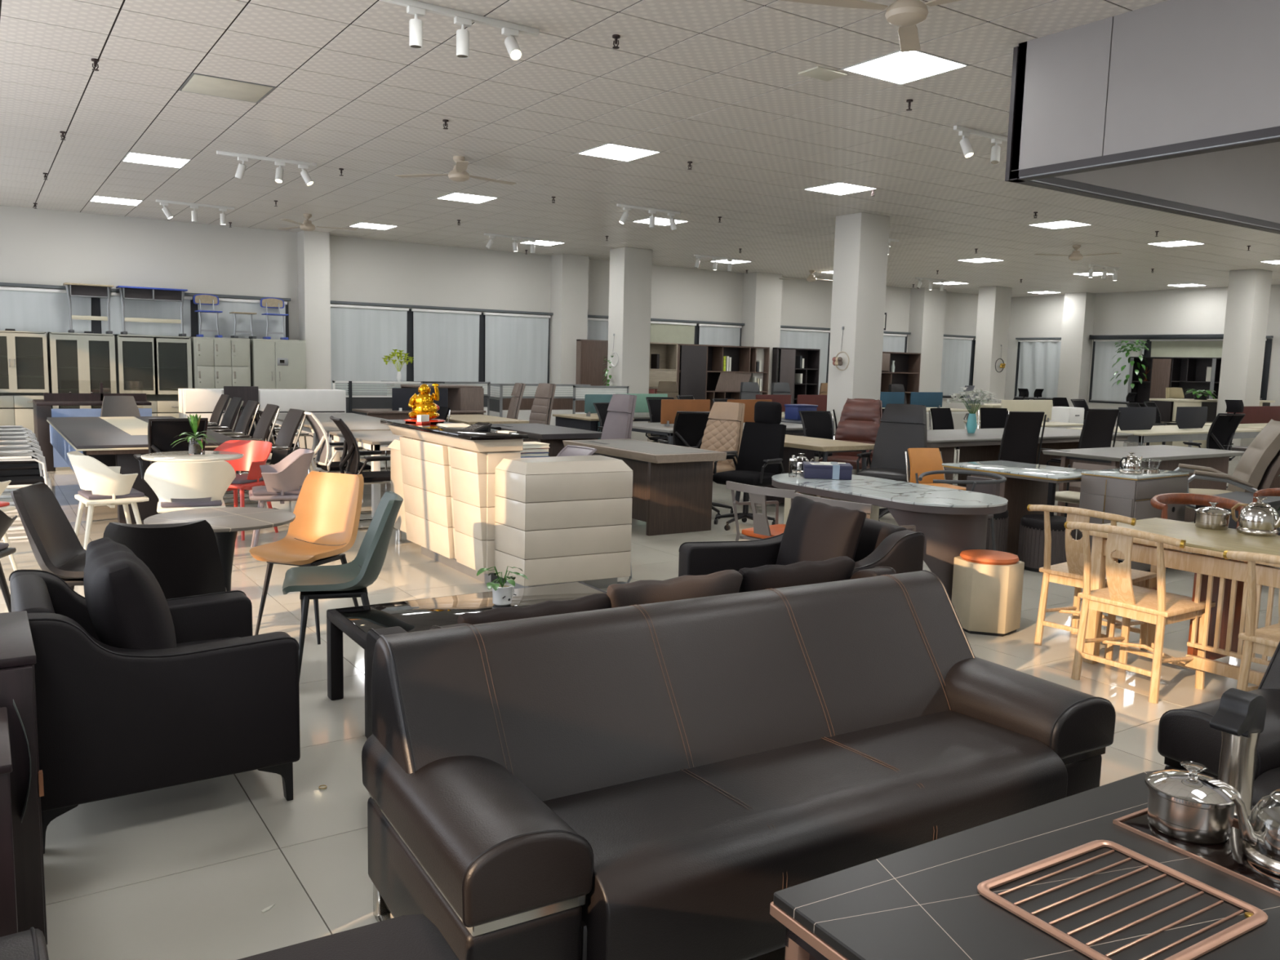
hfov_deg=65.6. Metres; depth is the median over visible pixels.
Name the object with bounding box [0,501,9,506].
seat cushion
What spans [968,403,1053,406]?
countertop
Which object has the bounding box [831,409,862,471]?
chair
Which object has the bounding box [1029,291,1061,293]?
recessed light
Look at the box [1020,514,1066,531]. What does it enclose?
cushion
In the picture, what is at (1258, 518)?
tea kettle
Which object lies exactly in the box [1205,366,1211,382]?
book
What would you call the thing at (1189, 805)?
cooking pot
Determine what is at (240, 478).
seat cushion
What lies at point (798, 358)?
book
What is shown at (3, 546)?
seat cushion
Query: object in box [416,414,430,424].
card holder
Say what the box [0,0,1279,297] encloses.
ceiling
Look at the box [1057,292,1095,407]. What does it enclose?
column
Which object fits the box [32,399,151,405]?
countertop
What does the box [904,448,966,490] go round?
chair
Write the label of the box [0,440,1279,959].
floor
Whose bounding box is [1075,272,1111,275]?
diffuser
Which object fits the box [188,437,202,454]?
glass jar
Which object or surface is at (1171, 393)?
office chair
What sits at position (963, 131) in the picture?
track light
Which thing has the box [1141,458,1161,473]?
glass pitcher
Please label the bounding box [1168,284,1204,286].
diffuser
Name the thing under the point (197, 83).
ceiling panel
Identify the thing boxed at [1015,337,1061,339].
trim
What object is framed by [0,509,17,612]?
armchair
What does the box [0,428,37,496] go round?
chair
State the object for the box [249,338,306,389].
tall cabinet
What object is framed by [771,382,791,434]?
office chair
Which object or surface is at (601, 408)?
mesh chair
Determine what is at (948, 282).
recessed light
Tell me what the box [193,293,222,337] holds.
chair
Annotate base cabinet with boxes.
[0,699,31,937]
[1076,468,1189,572]
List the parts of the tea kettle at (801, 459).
glass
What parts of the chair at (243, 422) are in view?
armrest, armrest, frame, backrest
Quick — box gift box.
[802,461,853,479]
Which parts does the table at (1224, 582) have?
leg, leg, rail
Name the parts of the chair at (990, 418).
frame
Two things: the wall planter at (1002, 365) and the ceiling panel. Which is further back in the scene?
the wall planter at (1002, 365)
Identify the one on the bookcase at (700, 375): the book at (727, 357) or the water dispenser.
the book at (727, 357)
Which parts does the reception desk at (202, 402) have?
panel, panel, dark panel, panel, panel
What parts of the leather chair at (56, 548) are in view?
under frame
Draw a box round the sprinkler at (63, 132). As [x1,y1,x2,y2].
[59,131,66,140]
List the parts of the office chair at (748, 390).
backrest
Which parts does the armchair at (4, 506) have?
seat, leg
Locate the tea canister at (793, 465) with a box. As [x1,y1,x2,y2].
[788,455,797,476]
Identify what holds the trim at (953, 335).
attached to the wall at (42, 246)
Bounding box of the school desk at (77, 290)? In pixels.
[62,282,113,333]
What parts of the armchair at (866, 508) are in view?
rail, leg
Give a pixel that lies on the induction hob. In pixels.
(1228, 856)
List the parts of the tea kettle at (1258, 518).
handle, lid, knob, spout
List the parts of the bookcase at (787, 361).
door, shelf, shelf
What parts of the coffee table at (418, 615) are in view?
leg, leg, frame, glass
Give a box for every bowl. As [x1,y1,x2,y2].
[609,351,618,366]
[835,351,848,370]
[995,358,1004,372]
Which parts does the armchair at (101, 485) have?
leg, leg, seat, leg, leg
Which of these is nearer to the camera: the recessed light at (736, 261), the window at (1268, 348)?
the recessed light at (736, 261)
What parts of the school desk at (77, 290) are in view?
leg, leg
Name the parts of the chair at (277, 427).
backrest, frame, armrest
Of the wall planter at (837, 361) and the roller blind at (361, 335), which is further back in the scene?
the roller blind at (361, 335)
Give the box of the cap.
[319,785,326,790]
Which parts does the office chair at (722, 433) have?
arm, backrest, arm, seat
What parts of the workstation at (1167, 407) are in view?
panel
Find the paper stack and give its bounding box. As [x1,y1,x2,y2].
[436,422,470,426]
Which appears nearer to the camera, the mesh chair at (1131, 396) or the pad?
the pad
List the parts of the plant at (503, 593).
stem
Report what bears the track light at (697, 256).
hanging from the ceiling
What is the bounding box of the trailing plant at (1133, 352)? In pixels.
[1110,340,1148,388]
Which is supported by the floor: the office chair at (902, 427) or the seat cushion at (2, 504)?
the office chair at (902, 427)
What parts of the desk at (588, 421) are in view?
leg panel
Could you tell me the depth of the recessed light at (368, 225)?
15.61 m
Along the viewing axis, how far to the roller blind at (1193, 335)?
23.64 m
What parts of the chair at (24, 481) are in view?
frame, armrest, seat, armrest, frame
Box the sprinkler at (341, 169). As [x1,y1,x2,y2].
[338,168,343,176]
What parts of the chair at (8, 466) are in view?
frame, seat, armrest, armrest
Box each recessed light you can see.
[89,195,142,205]
[121,151,191,168]
[349,222,397,230]
[435,191,498,203]
[519,240,565,245]
[577,142,661,161]
[631,217,688,226]
[710,259,751,263]
[803,182,877,195]
[840,49,968,84]
[933,281,967,284]
[958,257,1002,262]
[1027,220,1092,229]
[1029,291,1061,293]
[1071,271,1113,275]
[1146,240,1205,247]
[1166,283,1206,286]
[1259,260,1279,264]
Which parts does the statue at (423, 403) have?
arm, arm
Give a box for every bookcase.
[575,339,608,386]
[647,342,677,439]
[676,343,769,410]
[770,347,820,435]
[880,351,920,404]
[1126,356,1221,407]
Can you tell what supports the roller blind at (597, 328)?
attached to the wall at (42, 246)
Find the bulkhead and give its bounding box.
[1004,0,1279,234]
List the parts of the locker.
door, door, door, door, door, door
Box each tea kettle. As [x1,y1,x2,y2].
[795,453,813,474]
[1119,452,1142,475]
[1231,497,1279,536]
[1231,788,1279,876]
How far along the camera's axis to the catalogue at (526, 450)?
7.49 m
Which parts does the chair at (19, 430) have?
frame, armrest, armrest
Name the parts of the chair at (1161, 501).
leg, arm rail, leg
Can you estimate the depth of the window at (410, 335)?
18.66 m
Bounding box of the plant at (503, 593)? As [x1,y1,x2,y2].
[476,566,528,605]
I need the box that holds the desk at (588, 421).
[552,394,634,439]
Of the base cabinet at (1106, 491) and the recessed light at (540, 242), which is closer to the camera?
the base cabinet at (1106, 491)
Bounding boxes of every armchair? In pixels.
[0,480,17,570]
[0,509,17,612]
[0,926,48,959]
[8,569,300,853]
[66,450,149,550]
[143,460,235,512]
[213,440,278,540]
[248,448,314,556]
[678,517,924,576]
[725,480,795,541]
[794,493,915,531]
[915,470,1006,550]
[1157,640,1279,806]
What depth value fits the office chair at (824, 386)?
21.99 m
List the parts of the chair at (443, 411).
frame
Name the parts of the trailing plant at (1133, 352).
pot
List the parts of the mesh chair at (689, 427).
frame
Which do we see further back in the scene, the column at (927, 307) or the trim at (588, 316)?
the column at (927, 307)
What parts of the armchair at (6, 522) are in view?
leg, seat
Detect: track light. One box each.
[155,199,234,224]
[216,150,316,186]
[379,0,539,60]
[484,232,539,253]
[616,203,680,230]
[693,253,736,271]
[888,238,899,254]
[915,276,946,291]
[953,124,1007,164]
[1088,263,1120,280]
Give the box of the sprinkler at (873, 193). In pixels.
[871,189,875,196]
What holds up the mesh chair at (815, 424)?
on the floor
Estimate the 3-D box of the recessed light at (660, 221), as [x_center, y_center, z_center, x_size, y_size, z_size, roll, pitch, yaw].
[0.292,-3.733,14.316,0.594,0.016,0.594,-3,8,-34]
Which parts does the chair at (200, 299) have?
leg, panel, seat, leg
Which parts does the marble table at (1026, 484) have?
leg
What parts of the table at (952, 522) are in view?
panel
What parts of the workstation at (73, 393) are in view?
panel, post, panel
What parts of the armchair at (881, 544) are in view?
arm, backrest, arm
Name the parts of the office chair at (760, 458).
armrest, arm, arm, seat, arm, backrest, arm, armrest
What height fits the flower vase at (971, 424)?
0.604 m
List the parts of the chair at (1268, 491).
leg, arm rail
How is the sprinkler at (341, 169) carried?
attached to the ceiling
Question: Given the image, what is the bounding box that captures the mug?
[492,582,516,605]
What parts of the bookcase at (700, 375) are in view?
door, shelf, slanted panel, shelf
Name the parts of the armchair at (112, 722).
backrest, leg, arm, arm, leg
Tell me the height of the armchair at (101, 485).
0.805 m
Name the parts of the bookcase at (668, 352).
door, shelf, door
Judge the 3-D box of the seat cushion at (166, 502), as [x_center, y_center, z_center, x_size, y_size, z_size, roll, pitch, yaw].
[-3.261,0.156,7.217,0.400,0.055,0.385,-2,7,-25]
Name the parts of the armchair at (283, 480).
leg, leg, seat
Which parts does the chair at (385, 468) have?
frame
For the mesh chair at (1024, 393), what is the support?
on the floor
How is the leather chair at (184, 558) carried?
on the floor
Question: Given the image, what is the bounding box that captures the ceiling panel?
[178,72,275,102]
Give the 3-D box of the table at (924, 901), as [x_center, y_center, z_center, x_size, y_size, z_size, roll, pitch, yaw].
[0.941,1.080,1.888,1.218,0.600,0.728,-3,8,-31]
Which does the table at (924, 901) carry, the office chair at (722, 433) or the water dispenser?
the water dispenser
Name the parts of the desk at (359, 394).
post, panel, glass, frame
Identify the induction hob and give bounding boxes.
[1112,808,1279,896]
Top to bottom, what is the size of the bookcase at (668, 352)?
1.990 m
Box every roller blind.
[0,286,91,393]
[100,292,192,336]
[197,297,287,339]
[330,303,408,389]
[411,308,481,382]
[483,311,551,383]
[586,317,608,340]
[649,320,696,344]
[697,323,742,346]
[779,328,830,395]
[882,333,906,352]
[940,336,973,396]
[1015,339,1061,399]
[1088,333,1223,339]
[1089,339,1146,402]
[1149,338,1266,357]
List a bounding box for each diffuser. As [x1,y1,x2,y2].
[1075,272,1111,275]
[1151,240,1202,246]
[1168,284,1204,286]
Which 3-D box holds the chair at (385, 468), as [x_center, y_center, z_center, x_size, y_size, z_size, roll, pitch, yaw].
[-3.312,-0.593,13.759,0.613,0.923,0.500,-3,8,-34]
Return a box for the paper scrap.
[261,903,275,912]
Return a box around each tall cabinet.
[0,330,48,442]
[48,332,115,408]
[114,333,192,417]
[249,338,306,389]
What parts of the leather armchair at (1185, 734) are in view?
arm, seat, backrest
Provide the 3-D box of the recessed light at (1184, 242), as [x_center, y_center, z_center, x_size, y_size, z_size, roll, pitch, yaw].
[8.278,-3.653,15.331,0.594,0.016,0.594,-3,8,-34]
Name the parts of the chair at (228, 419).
armrest, armrest, backrest, frame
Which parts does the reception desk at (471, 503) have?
panel, panel, panel, panel, panel, panel, panel, panel, cornice, panel, panel, panel, panel, panel, panel, panel, panel, wing panel, wing panel, wing panel, wing panel, wing panel, wing panel, wing panel, wing panel, support leg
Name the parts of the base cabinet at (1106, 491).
panel, door, drawer, door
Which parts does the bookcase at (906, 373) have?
door, shelf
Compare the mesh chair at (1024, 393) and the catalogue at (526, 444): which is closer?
the catalogue at (526, 444)
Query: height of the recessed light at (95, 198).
0.016 m
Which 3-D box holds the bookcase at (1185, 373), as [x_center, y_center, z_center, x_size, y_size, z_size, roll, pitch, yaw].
[12.517,-1.812,22.843,0.400,2.000,2.500,-3,8,-34]
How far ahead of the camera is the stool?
5.93 m
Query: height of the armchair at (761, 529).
0.798 m
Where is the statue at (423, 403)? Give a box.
[404,382,445,422]
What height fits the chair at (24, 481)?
1.003 m
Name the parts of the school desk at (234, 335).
leg, seat, leg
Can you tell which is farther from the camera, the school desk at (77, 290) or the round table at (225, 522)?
the school desk at (77, 290)
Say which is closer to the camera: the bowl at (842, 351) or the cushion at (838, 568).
the cushion at (838, 568)
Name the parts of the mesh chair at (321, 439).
frame, armrest, seat, armrest, frame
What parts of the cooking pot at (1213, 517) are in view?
lid, knob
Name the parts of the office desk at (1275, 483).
modesty panel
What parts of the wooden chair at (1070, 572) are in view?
post, leg, rail, seat frame, seat, post, leg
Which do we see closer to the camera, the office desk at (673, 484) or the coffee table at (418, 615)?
the coffee table at (418, 615)
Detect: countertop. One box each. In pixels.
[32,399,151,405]
[351,408,485,413]
[552,413,634,420]
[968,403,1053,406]
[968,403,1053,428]
[1149,398,1275,402]
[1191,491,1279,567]
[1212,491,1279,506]
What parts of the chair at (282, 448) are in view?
seat, armrest, backrest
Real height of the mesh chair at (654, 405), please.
1.062 m
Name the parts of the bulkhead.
panel, panel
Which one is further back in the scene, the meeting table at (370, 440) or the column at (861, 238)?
the column at (861, 238)
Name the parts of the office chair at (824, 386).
backrest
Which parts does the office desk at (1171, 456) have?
panel, shadow gap rail, modesty panel, panel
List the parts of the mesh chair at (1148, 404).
frame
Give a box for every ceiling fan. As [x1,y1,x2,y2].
[277,213,356,231]
[395,155,516,185]
[778,270,832,281]
[780,0,961,52]
[1035,244,1120,261]
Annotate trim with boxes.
[0,282,290,301]
[330,300,553,315]
[587,315,744,325]
[780,325,911,334]
[943,334,975,337]
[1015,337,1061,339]
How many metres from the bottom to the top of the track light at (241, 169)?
0.253 m
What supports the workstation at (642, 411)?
on the floor
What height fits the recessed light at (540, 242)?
0.016 m
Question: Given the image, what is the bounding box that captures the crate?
[784,404,817,420]
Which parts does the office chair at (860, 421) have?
seat, backrest, armrest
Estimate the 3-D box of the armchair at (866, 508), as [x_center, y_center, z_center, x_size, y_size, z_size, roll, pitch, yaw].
[1.317,0.493,6.112,0.570,0.798,0.585,-4,9,-39]
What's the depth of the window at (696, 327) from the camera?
21.48 m
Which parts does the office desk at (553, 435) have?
modesty panel, panel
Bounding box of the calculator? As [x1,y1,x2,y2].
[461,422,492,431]
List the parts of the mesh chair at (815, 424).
frame, seat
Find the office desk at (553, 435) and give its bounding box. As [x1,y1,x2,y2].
[490,422,602,457]
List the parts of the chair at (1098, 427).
seat, frame, backrest, frame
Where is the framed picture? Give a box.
[884,312,886,330]
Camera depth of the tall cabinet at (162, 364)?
15.30 m
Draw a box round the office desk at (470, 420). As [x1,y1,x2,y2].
[445,414,528,425]
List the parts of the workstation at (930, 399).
leg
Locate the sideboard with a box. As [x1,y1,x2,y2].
[0,610,47,944]
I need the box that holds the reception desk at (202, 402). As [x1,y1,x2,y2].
[177,386,346,462]
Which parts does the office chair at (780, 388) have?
backrest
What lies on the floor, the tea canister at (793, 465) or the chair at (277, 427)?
the chair at (277, 427)
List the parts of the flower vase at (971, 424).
stem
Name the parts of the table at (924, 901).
leg, panel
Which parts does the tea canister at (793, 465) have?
lid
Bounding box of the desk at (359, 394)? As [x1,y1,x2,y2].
[332,381,422,448]
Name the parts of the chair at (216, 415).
frame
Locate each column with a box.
[297,230,331,389]
[549,253,588,384]
[607,246,652,441]
[741,271,782,394]
[826,212,889,475]
[906,287,946,430]
[973,285,1011,404]
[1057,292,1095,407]
[1216,268,1272,460]
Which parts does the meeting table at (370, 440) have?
leg, leg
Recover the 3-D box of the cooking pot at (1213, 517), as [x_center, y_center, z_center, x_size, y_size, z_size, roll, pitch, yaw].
[3.131,0.193,5.429,0.180,0.139,0.180,-3,8,-34]
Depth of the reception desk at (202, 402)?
14.27 m
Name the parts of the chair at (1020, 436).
frame, backrest, frame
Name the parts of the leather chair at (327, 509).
leg, under frame, leg, leg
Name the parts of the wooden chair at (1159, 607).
post, rail, leg, seat frame, seat, post, leg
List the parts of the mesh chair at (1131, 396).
frame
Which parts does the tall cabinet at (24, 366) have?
glass pane, glass door, drawer, door, door, drawer, glass door, glass pane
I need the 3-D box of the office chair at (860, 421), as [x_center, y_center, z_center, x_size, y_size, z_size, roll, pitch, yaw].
[2.467,-0.337,11.580,0.666,1.213,0.739,6,8,36]
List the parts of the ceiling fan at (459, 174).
blade, motor, blade, blade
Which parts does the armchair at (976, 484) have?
arm post, arm rail, arm post, panel, seat, leg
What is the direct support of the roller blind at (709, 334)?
attached to the window at (696, 327)
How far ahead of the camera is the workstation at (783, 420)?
15.03 m
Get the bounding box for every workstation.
[32,380,151,471]
[351,384,485,454]
[590,393,667,443]
[631,399,803,444]
[755,394,826,417]
[781,417,801,423]
[880,391,970,430]
[926,426,1133,486]
[963,400,1083,429]
[1066,406,1262,447]
[1145,398,1275,448]
[1204,405,1279,429]
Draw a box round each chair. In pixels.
[0,425,35,489]
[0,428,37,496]
[0,432,39,502]
[0,436,40,511]
[0,440,48,519]
[0,445,52,528]
[0,451,51,540]
[9,481,86,590]
[100,395,140,417]
[102,520,226,599]
[133,417,208,524]
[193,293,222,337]
[207,394,231,426]
[207,396,244,431]
[209,400,260,493]
[222,408,306,509]
[223,404,279,505]
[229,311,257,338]
[240,406,300,448]
[248,470,364,644]
[257,409,320,474]
[260,297,288,339]
[282,490,403,682]
[304,411,371,513]
[329,415,394,530]
[380,410,417,471]
[435,406,450,422]
[490,426,501,430]
[506,382,525,419]
[528,382,555,425]
[556,444,596,456]
[593,402,609,439]
[600,394,636,439]
[645,396,674,444]
[652,381,678,443]
[657,411,711,448]
[676,395,694,399]
[688,401,745,519]
[711,398,733,403]
[712,400,786,530]
[739,382,759,399]
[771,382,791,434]
[799,410,834,457]
[818,382,827,395]
[818,398,882,469]
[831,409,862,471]
[856,404,927,521]
[888,383,906,404]
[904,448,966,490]
[928,408,959,478]
[962,385,980,420]
[969,411,1046,476]
[977,407,1008,428]
[1013,388,1030,399]
[1026,504,1156,660]
[1033,388,1046,399]
[1046,408,1120,465]
[1052,397,1084,423]
[1054,462,1117,517]
[1064,521,1215,703]
[1070,399,1088,422]
[1125,392,1163,445]
[1142,401,1177,444]
[1150,493,1244,561]
[1165,387,1184,398]
[1173,418,1279,509]
[1182,400,1245,488]
[1222,550,1279,691]
[1244,487,1279,562]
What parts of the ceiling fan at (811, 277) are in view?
blade, motor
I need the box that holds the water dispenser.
[1208,688,1266,815]
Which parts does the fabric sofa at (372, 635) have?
arm, arm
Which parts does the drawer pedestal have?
drawer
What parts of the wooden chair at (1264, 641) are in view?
post, rail, seat, seat frame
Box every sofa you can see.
[237,914,458,959]
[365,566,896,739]
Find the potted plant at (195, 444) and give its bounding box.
[171,413,222,454]
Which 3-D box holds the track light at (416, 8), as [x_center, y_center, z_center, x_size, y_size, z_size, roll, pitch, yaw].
[-1.025,-2.635,5.847,1.000,0.250,0.167,-3,8,-34]
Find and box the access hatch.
[798,66,847,81]
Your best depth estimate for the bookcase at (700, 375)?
21.35 m
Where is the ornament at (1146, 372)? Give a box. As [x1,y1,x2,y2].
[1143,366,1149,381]
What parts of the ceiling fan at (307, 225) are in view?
blade, blade, motor, blade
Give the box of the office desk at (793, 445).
[734,434,874,502]
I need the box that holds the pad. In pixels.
[496,430,516,433]
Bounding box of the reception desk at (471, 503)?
[380,419,632,588]
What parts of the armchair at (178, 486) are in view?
seat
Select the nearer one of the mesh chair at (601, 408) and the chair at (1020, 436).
the chair at (1020, 436)
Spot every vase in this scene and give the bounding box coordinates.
[382,349,414,381]
[890,360,894,372]
[944,386,1000,433]
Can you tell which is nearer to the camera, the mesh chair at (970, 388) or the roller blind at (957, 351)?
the mesh chair at (970, 388)
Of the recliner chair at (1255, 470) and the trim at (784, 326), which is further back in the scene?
the trim at (784, 326)
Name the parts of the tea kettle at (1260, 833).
spout, glass, lid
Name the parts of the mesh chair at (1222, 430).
armrest, frame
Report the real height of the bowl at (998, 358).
0.340 m
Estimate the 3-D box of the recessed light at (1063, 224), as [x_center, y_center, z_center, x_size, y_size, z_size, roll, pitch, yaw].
[5.782,-3.519,13.671,0.594,0.016,0.594,-3,8,-34]
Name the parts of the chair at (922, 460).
frame, backrest, seat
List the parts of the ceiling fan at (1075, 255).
blade, motor, blade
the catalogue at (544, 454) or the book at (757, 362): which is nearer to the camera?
the catalogue at (544, 454)
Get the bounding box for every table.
[46,416,237,524]
[141,450,244,462]
[143,506,295,591]
[259,413,390,464]
[326,581,606,737]
[328,430,403,517]
[769,771,1279,959]
[771,473,1008,600]
[942,460,1093,555]
[1082,517,1279,684]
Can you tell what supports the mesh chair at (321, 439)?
on the floor
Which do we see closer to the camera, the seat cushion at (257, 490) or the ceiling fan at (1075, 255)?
the seat cushion at (257, 490)
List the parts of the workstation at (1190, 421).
leg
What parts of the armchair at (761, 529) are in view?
leg, seat rail, rail, seat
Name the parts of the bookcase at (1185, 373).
door, shelf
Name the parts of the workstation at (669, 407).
leg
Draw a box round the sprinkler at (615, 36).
[612,34,620,48]
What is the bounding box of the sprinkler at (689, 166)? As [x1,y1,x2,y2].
[687,161,692,169]
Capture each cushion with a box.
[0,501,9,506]
[0,542,8,550]
[77,488,144,499]
[83,537,177,649]
[160,497,222,507]
[176,636,239,647]
[231,474,263,484]
[252,485,302,495]
[457,593,611,624]
[606,569,742,608]
[737,555,855,592]
[775,496,866,565]
[960,549,1019,564]
[987,509,1008,519]
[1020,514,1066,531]
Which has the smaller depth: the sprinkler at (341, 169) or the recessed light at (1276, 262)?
the sprinkler at (341, 169)
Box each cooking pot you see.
[1144,760,1240,844]
[1194,502,1231,529]
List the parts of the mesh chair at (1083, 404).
frame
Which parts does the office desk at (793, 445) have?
leg frame, drawer, leg frame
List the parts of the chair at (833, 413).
backrest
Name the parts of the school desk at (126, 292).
leg, leg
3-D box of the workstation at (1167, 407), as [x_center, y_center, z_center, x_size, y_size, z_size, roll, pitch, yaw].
[11.537,-1.066,20.070,2.900,1.120,0.600,-2,7,-24]
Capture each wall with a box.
[0,204,978,429]
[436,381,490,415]
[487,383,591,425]
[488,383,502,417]
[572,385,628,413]
[1004,284,1279,426]
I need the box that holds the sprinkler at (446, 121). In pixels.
[442,119,448,129]
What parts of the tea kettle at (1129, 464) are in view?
handle, lid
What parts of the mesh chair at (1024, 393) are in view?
frame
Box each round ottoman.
[986,509,1008,551]
[1017,514,1075,573]
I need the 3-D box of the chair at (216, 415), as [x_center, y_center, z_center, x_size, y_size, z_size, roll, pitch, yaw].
[-5.643,-0.582,12.745,0.713,1.024,0.500,-4,8,-36]
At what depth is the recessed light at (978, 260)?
18.29 m
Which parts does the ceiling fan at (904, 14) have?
blade, motor, blade, blade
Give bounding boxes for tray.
[977,840,1267,959]
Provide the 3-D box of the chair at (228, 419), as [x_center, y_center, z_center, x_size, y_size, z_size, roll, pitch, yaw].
[-5.216,-0.492,12.074,0.713,1.024,0.500,-4,8,-36]
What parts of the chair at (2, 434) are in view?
frame, armrest, armrest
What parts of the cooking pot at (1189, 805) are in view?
lid, knob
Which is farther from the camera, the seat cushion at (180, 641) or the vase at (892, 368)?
the vase at (892, 368)
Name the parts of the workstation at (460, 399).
modesty panel, panel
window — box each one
[91,297,288,339]
[406,308,550,383]
[693,324,741,346]
[826,333,907,382]
[942,338,975,397]
[1013,341,1056,400]
[1088,338,1272,404]
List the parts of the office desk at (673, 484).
modesty panel, shadow gap rail, panel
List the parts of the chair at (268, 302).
leg, panel, seat, leg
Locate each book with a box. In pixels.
[650,354,659,368]
[722,355,726,371]
[725,355,728,371]
[728,357,731,371]
[748,377,756,382]
[755,361,759,372]
[756,360,761,372]
[759,379,761,391]
[795,355,802,368]
[795,373,802,383]
[801,358,804,368]
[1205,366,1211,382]
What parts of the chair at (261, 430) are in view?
frame, armrest, armrest, backrest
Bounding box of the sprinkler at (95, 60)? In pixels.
[91,57,99,71]
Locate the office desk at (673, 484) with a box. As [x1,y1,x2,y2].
[562,438,726,536]
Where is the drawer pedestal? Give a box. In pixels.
[1048,406,1084,423]
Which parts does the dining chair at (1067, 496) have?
seat, leg, backrest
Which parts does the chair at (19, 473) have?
armrest, seat, armrest, frame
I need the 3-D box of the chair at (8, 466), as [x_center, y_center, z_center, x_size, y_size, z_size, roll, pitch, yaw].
[-5.878,-0.157,9.181,0.673,1.003,0.500,-3,8,-35]
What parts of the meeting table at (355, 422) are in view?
leg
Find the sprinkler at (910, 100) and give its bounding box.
[906,98,912,111]
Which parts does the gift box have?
lid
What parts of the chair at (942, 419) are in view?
backrest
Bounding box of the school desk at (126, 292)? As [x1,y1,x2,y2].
[115,285,187,336]
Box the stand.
[408,381,444,384]
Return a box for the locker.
[191,337,250,388]
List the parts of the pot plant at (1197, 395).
pot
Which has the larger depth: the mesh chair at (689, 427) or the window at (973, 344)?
the window at (973, 344)
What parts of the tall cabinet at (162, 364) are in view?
glass door, glass pane, drawer, drawer, door, glass door, glass pane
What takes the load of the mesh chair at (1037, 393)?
on the floor
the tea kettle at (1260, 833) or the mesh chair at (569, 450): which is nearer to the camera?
the tea kettle at (1260, 833)
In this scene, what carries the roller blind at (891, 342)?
attached to the window at (906, 337)
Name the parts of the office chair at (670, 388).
backrest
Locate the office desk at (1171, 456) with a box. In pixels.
[1040,444,1244,522]
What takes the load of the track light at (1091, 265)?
hanging from the ceiling
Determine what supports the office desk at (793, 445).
on the floor
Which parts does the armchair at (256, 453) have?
leg, leg, seat, leg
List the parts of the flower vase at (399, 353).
stem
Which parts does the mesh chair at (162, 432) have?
armrest, frame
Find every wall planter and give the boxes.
[602,333,618,386]
[831,326,848,370]
[995,344,1005,372]
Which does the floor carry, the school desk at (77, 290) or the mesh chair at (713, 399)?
the mesh chair at (713, 399)
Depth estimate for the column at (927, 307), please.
25.01 m
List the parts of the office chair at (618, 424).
backrest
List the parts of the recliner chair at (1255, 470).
arm frame, seat, arm frame, backrest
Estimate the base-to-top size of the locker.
1.800 m
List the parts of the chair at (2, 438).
armrest, seat, armrest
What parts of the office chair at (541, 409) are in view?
backrest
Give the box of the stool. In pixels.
[951,549,1024,636]
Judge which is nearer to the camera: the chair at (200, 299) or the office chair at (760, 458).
the office chair at (760, 458)
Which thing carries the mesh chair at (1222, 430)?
on the floor
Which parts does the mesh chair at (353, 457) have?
frame, armrest, frame, seat, armrest, frame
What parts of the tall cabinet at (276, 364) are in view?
door, door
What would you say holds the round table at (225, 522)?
on the floor
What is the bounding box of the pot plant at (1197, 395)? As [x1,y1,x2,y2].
[1185,388,1217,399]
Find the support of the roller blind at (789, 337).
attached to the wall at (42, 246)
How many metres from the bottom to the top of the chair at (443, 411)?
0.923 m
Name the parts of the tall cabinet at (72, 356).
glass door, glass pane, glass door, glass pane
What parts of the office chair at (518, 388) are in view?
backrest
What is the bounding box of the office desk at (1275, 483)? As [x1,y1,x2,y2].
[1222,444,1279,488]
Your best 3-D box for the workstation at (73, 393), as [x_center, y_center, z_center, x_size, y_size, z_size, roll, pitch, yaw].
[-7.344,-0.756,13.330,1.320,1.150,0.900,-3,8,-34]
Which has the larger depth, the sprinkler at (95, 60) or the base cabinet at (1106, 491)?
the base cabinet at (1106, 491)
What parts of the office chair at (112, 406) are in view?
backrest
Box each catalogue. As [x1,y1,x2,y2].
[520,448,549,453]
[520,452,549,457]
[523,441,549,448]
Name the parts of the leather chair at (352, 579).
leg, under frame, leg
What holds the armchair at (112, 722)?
on the floor
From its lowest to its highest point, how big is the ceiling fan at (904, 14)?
0.240 m
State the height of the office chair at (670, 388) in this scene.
1.227 m
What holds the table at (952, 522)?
on the floor
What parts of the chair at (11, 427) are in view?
armrest, armrest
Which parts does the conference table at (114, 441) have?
panel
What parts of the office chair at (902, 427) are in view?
armrest, arm, seat, arm, backrest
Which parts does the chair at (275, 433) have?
backrest, seat, armrest, frame, armrest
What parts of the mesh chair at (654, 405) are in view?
seat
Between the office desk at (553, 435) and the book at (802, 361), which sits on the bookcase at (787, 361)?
the book at (802, 361)
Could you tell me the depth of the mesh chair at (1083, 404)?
19.92 m

